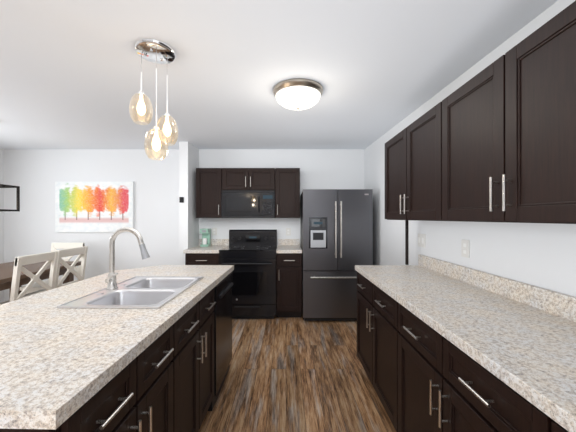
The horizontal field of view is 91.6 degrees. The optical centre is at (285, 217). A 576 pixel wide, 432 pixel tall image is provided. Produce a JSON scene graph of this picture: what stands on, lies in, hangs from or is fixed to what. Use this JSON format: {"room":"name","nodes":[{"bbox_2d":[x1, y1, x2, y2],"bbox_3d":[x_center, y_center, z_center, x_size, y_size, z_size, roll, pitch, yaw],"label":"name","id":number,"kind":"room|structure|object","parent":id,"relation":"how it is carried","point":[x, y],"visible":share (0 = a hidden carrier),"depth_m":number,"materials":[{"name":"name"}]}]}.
{"room":"dining room and kitchen","nodes":[
{"label":"dining room and kitchen","id":0,"kind":"room"},
{"bbox_2d":[0,149,3,302],"bbox_3d":[-4.345,0.100,0.875,0.130,2.440,6.750,0,0,0],"label":"wall","id":1,"kind":"structure","parent":0,"point":[1,215],"depth_m":4.21,"materials":[{"name":"white paint"}]},
{"bbox_2d":[4,149,363,301],"bbox_3d":[-1.555,0.100,4.310,5.710,2.440,0.120,0,0,0],"label":"wall","id":2,"kind":"structure","parent":0,"point":[35,175],"depth_m":4.25,"materials":[{"name":"white paint"}]},
{"bbox_2d":[55,182,133,231],"bbox_3d":[-2.891,-0.160,4.232,1.168,0.760,0.032,0,0,0],"label":"framed picture","id":3,"kind":"object","parent":2,"relation":"attached to","point":[94,206],"visible":0.86,"depth_m":4.22},
{"bbox_2d":[196,168,221,217],"bbox_3d":[-1.081,-0.344,4.062,0.363,0.702,0.370,0,0,0],"label":"upper cabinet","id":4,"kind":"object","parent":2,"relation":"attached to","point":[208,190],"visible":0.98,"depth_m":3.92,"materials":[{"name":"brown wood"}]},
{"bbox_2d":[212,228,216,234],"bbox_3d":[-1.085,0.212,4.245,0.075,0.115,0.010,0,0,0],"label":"electrical outlet","id":5,"kind":"object","parent":2,"relation":"attached to","point":[214,231],"visible":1,"depth_m":4.24,"materials":[{"name":"white plastic"}]},
{"bbox_2d":[222,168,274,189],"bbox_3d":[-0.526,-0.538,4.062,0.740,0.313,0.370,0,0,0],"label":"upper cabinet","id":6,"kind":"object","parent":2,"relation":"attached to","point":[248,178],"visible":0.98,"depth_m":3.91,"materials":[{"name":"brown wood"}]},
{"bbox_2d":[221,190,274,217],"bbox_3d":[-0.526,-0.185,4.038,0.740,0.385,0.415,0,0,0],"label":"microwave","id":7,"kind":"object","parent":6,"relation":"attached to","point":[247,203],"visible":0.96,"depth_m":3.88,"materials":[{"name":"black"}]},
{"bbox_2d":[275,168,299,217],"bbox_3d":[0.022,-0.344,4.062,0.348,0.702,0.370,0,0,0],"label":"upper cabinet","id":8,"kind":"object","parent":2,"relation":"attached to","point":[287,192],"visible":1,"depth_m":3.91,"materials":[{"name":"brown wood"}]},
{"bbox_2d":[286,228,290,235],"bbox_3d":[0.036,0.217,4.245,0.075,0.115,0.010,0,0,0],"label":"electrical outlet","id":9,"kind":"object","parent":2,"relation":"attached to","point":[288,231],"visible":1,"depth_m":4.24,"materials":[{"name":"white plastic"}]},
{"bbox_2d":[179,142,198,264],"bbox_3d":[-1.380,0.100,4.010,0.120,2.440,0.480,0,0,0],"label":"wall","id":10,"kind":"structure","parent":0,"point":[188,219],"depth_m":3.77,"materials":[{"name":"white paint"}]},
{"bbox_2d":[0,0,557,148],"bbox_3d":[-1.555,-0.980,0.885,5.710,0.275,6.970,0,0,0],"label":"ceiling","id":11,"kind":"structure","parent":0,"point":[70,74],"depth_m":1.78,"materials":[{"name":"white paint"}]},
{"bbox_2d":[0,184,19,210],"bbox_3d":[-3.020,-0.532,2.850,0.318,0.935,0.318,0,0,0],"label":"lantern chandelier","id":12,"kind":"object","parent":11,"relation":"hanging from","point":[17,195],"visible":1,"depth_m":2.99,"materials":[{"name":"black metal"}]},
{"bbox_2d":[129,38,177,159],"bbox_3d":[-0.759,-0.644,1.604,0.257,0.637,0.220,0,0,0],"label":"pendant light","id":13,"kind":"object","parent":11,"relation":"hanging from","point":[155,51],"visible":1,"depth_m":1.58,"materials":[{"name":"clear glass"}]},
{"bbox_2d":[273,78,322,109],"bbox_3d":[0.092,-0.897,2.140,0.384,0.161,0.384,0,0,0],"label":"dome ceiling light","id":14,"kind":"object","parent":11,"relation":"attached to","point":[298,94],"visible":1,"depth_m":2.03,"materials":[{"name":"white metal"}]},
{"bbox_2d":[199,312,395,431],"bbox_3d":[-1.555,1.345,0.885,5.710,0.050,6.970,0,0,0],"label":"floor","id":15,"kind":"structure","parent":0,"point":[292,374],"depth_m":2.23,"materials":[{"name":"brown wood"}]},
{"bbox_2d":[0,251,58,304],"bbox_3d":[-2.633,0.836,2.720,0.495,0.968,0.460,0,0,0],"label":"dining chair","id":16,"kind":"object","parent":15,"relation":"on","point":[48,257],"visible":0.29,"depth_m":2.67,"materials":[{"name":"white wood"}]},
{"bbox_2d":[0,261,80,299],"bbox_3d":[-3.050,0.943,2.835,0.900,0.755,1.570,0,0,0],"label":"dining table","id":17,"kind":"object","parent":15,"relation":"on","point":[6,272],"visible":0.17,"depth_m":3.10,"materials":[{"name":"brown wood"}]},
{"bbox_2d":[20,243,84,293],"bbox_3d":[-3.050,0.836,3.693,0.460,0.968,0.495,0,0,0],"label":"dining chair","id":18,"kind":"object","parent":15,"relation":"on","point":[37,286],"visible":0.25,"depth_m":3.88,"materials":[{"name":"white wood"}]},
{"bbox_2d":[23,246,87,296],"bbox_3d":[-2.677,0.836,3.220,0.495,0.968,0.460,0,0,0],"label":"dining chair","id":19,"kind":"object","parent":15,"relation":"on","point":[80,252],"visible":0.42,"depth_m":3.21,"materials":[{"name":"white wood"}]},
{"bbox_2d":[0,312,191,431],"bbox_3d":[-0.796,0.891,0.960,0.673,0.858,0.690,0,0,0],"label":"base cabinet","id":20,"kind":"object","parent":15,"relation":"on","point":[172,378],"depth_m":1.04,"materials":[{"name":"black wood"}]},
{"bbox_2d":[0,265,233,429],"bbox_3d":[-0.925,0.440,1.543,0.931,0.040,1.871,0,0,0],"label":"countertop","id":21,"kind":"structure","parent":20,"relation":"on","point":[59,367],"depth_m":0.96,"materials":[{"name":"stone"}]},
{"bbox_2d":[105,227,149,289],"bbox_3d":[-0.915,0.234,1.608,0.251,0.358,0.096,0,0,0],"label":"faucet","id":22,"kind":"object","parent":21,"relation":"on","point":[111,281],"visible":1,"depth_m":1.61,"materials":[{"name":"silver metal"}]},
{"bbox_2d":[57,276,203,308],"bbox_3d":[-0.817,0.502,1.622,0.491,0.184,0.669,0,0,0],"label":"sink","id":23,"kind":"object","parent":21,"relation":"in","point":[149,292],"visible":0.56,"depth_m":1.59,"materials":[{"name":"silver metal"}]},
{"bbox_2d":[185,253,218,264],"bbox_3d":[-1.081,0.891,3.907,0.438,0.858,0.680,0,0,0],"label":"base cabinet","id":24,"kind":"object","parent":15,"relation":"on","point":[201,258],"visible":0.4,"depth_m":3.60,"materials":[{"name":"black wood"}]},
{"bbox_2d":[183,239,228,252],"bbox_3d":[-1.089,0.393,3.918,0.458,0.135,0.657,0,0,0],"label":"countertop","id":25,"kind":"structure","parent":24,"relation":"on","point":[217,245],"depth_m":3.92,"materials":[{"name":"laminate"}]},
{"bbox_2d":[200,229,210,246],"bbox_3d":[-1.175,0.291,4.088,0.118,0.255,0.162,0,0,0],"label":"coffee maker","id":26,"kind":"object","parent":25,"relation":"on","point":[206,237],"visible":1,"depth_m":4.05,"materials":[{"name":"green plastic"}]},
{"bbox_2d":[187,284,219,431],"bbox_3d":[-0.796,0.891,1.544,0.673,0.858,0.715,0,0,0],"label":"base cabinet","id":27,"kind":"object","parent":15,"relation":"on","point":[206,312],"depth_m":1.71,"materials":[{"name":"black wood"}]},
{"bbox_2d":[219,272,232,390],"bbox_3d":[-0.796,0.891,2.150,0.673,0.858,0.617,0,0,0],"label":"dishwasher","id":28,"kind":"object","parent":15,"relation":"on","point":[226,284],"depth_m":2.18,"materials":[{"name":"black metal"}]},
{"bbox_2d":[219,230,277,318],"bbox_3d":[-0.492,0.750,3.877,0.732,1.140,0.727,0,0,0],"label":"range","id":29,"kind":"object","parent":15,"relation":"on","point":[250,255],"visible":0.96,"depth_m":3.57,"materials":[{"name":"black metal"}]},
{"bbox_2d":[276,253,301,316],"bbox_3d":[0.042,0.891,3.907,0.329,0.858,0.680,0,0,0],"label":"base cabinet","id":30,"kind":"object","parent":15,"relation":"on","point":[288,284],"visible":0.96,"depth_m":3.61,"materials":[{"name":"black wood"}]},
{"bbox_2d":[276,239,301,252],"bbox_3d":[0.042,0.393,3.918,0.332,0.135,0.657,0,0,0],"label":"countertop","id":31,"kind":"structure","parent":30,"relation":"on","point":[288,246],"depth_m":4.05,"materials":[{"name":"stone"}]},
{"bbox_2d":[300,189,372,320],"bbox_3d":[0.647,0.484,3.825,0.870,1.672,0.770,0,0,0],"label":"refrigerator","id":32,"kind":"object","parent":15,"relation":"on","point":[336,235],"visible":0.83,"depth_m":3.50,"materials":[{"name":"black metal"}]},
{"bbox_2d":[357,272,399,431],"bbox_3d":[0.875,0.891,2.011,0.576,0.858,0.900,0,0,0],"label":"base cabinet","id":33,"kind":"object","parent":15,"relation":"on","point":[377,331],"visible":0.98,"depth_m":1.86,"materials":[{"name":"black wood"}]},
{"bbox_2d":[398,303,553,431],"bbox_3d":[0.875,0.891,1.110,0.576,0.858,0.898,0,0,0],"label":"base cabinet","id":34,"kind":"object","parent":15,"relation":"on","point":[445,385],"visible":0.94,"depth_m":1.07,"materials":[{"name":"black wood"}]},
{"bbox_2d":[355,254,575,431],"bbox_3d":[0.896,0.393,1.103,0.582,0.135,2.725,0,0,0],"label":"countertop","id":35,"kind":"structure","parent":34,"relation":"on","point":[518,337],"depth_m":1.14,"materials":[{"name":"laminate"}]},
{"bbox_2d":[552,421,567,431],"bbox_3d":[0.875,0.891,0.210,0.576,0.858,0.898,0,0,0],"label":"base cabinet","id":36,"kind":"object","parent":15,"relation":"on","point":[556,427],"visible":0.32,"depth_m":0.64,"materials":[{"name":"black wood"}]},
{"bbox_2d":[364,0,575,296],"bbox_3d":[1.245,0.100,0.875,0.110,2.440,6.750,0,0,0],"label":"wall","id":37,"kind":"structure","parent":0,"point":[542,255],"depth_m":1.69,"materials":[{"name":"white paint"}]},
{"bbox_2d":[405,220,408,264],"bbox_3d":[1.070,0.220,2.478,0.020,0.396,0.020,0,0,0],"label":"trim","id":38,"kind":"structure","parent":37,"relation":"attached to","point":[406,242],"depth_m":2.47,"materials":[{"name":"black"}]},
{"bbox_2d":[385,102,444,220],"bbox_3d":[1.009,-0.318,2.011,0.355,0.675,0.900,0,0,0],"label":"upper cabinet","id":39,"kind":"object","parent":37,"relation":"attached to","point":[413,170],"visible":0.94,"depth_m":1.87,"materials":[{"name":"brown wood"}]},
{"bbox_2d":[418,233,424,247],"bbox_3d":[1.184,0.200,2.450,0.012,0.115,0.128,0,0,0],"label":"outlet","id":40,"kind":"object","parent":37,"relation":"attached to","point":[421,240],"visible":1,"depth_m":2.44,"materials":[{"name":"white plastic"}]},
{"bbox_2d":[461,239,469,257],"bbox_3d":[1.185,0.205,1.850,0.010,0.115,0.075,0,0,0],"label":"electrical outlet","id":41,"kind":"object","parent":37,"relation":"attached to","point":[465,248],"visible":1,"depth_m":1.84,"materials":[{"name":"white plastic"}]},
{"bbox_2d":[442,1,575,223],"bbox_3d":[1.009,-0.318,1.110,0.355,0.675,0.898,0,0,0],"label":"upper cabinet","id":42,"kind":"object","parent":37,"relation":"attached to","point":[509,136],"visible":1,"depth_m":1.05,"materials":[{"name":"brown wood"}]}
]}

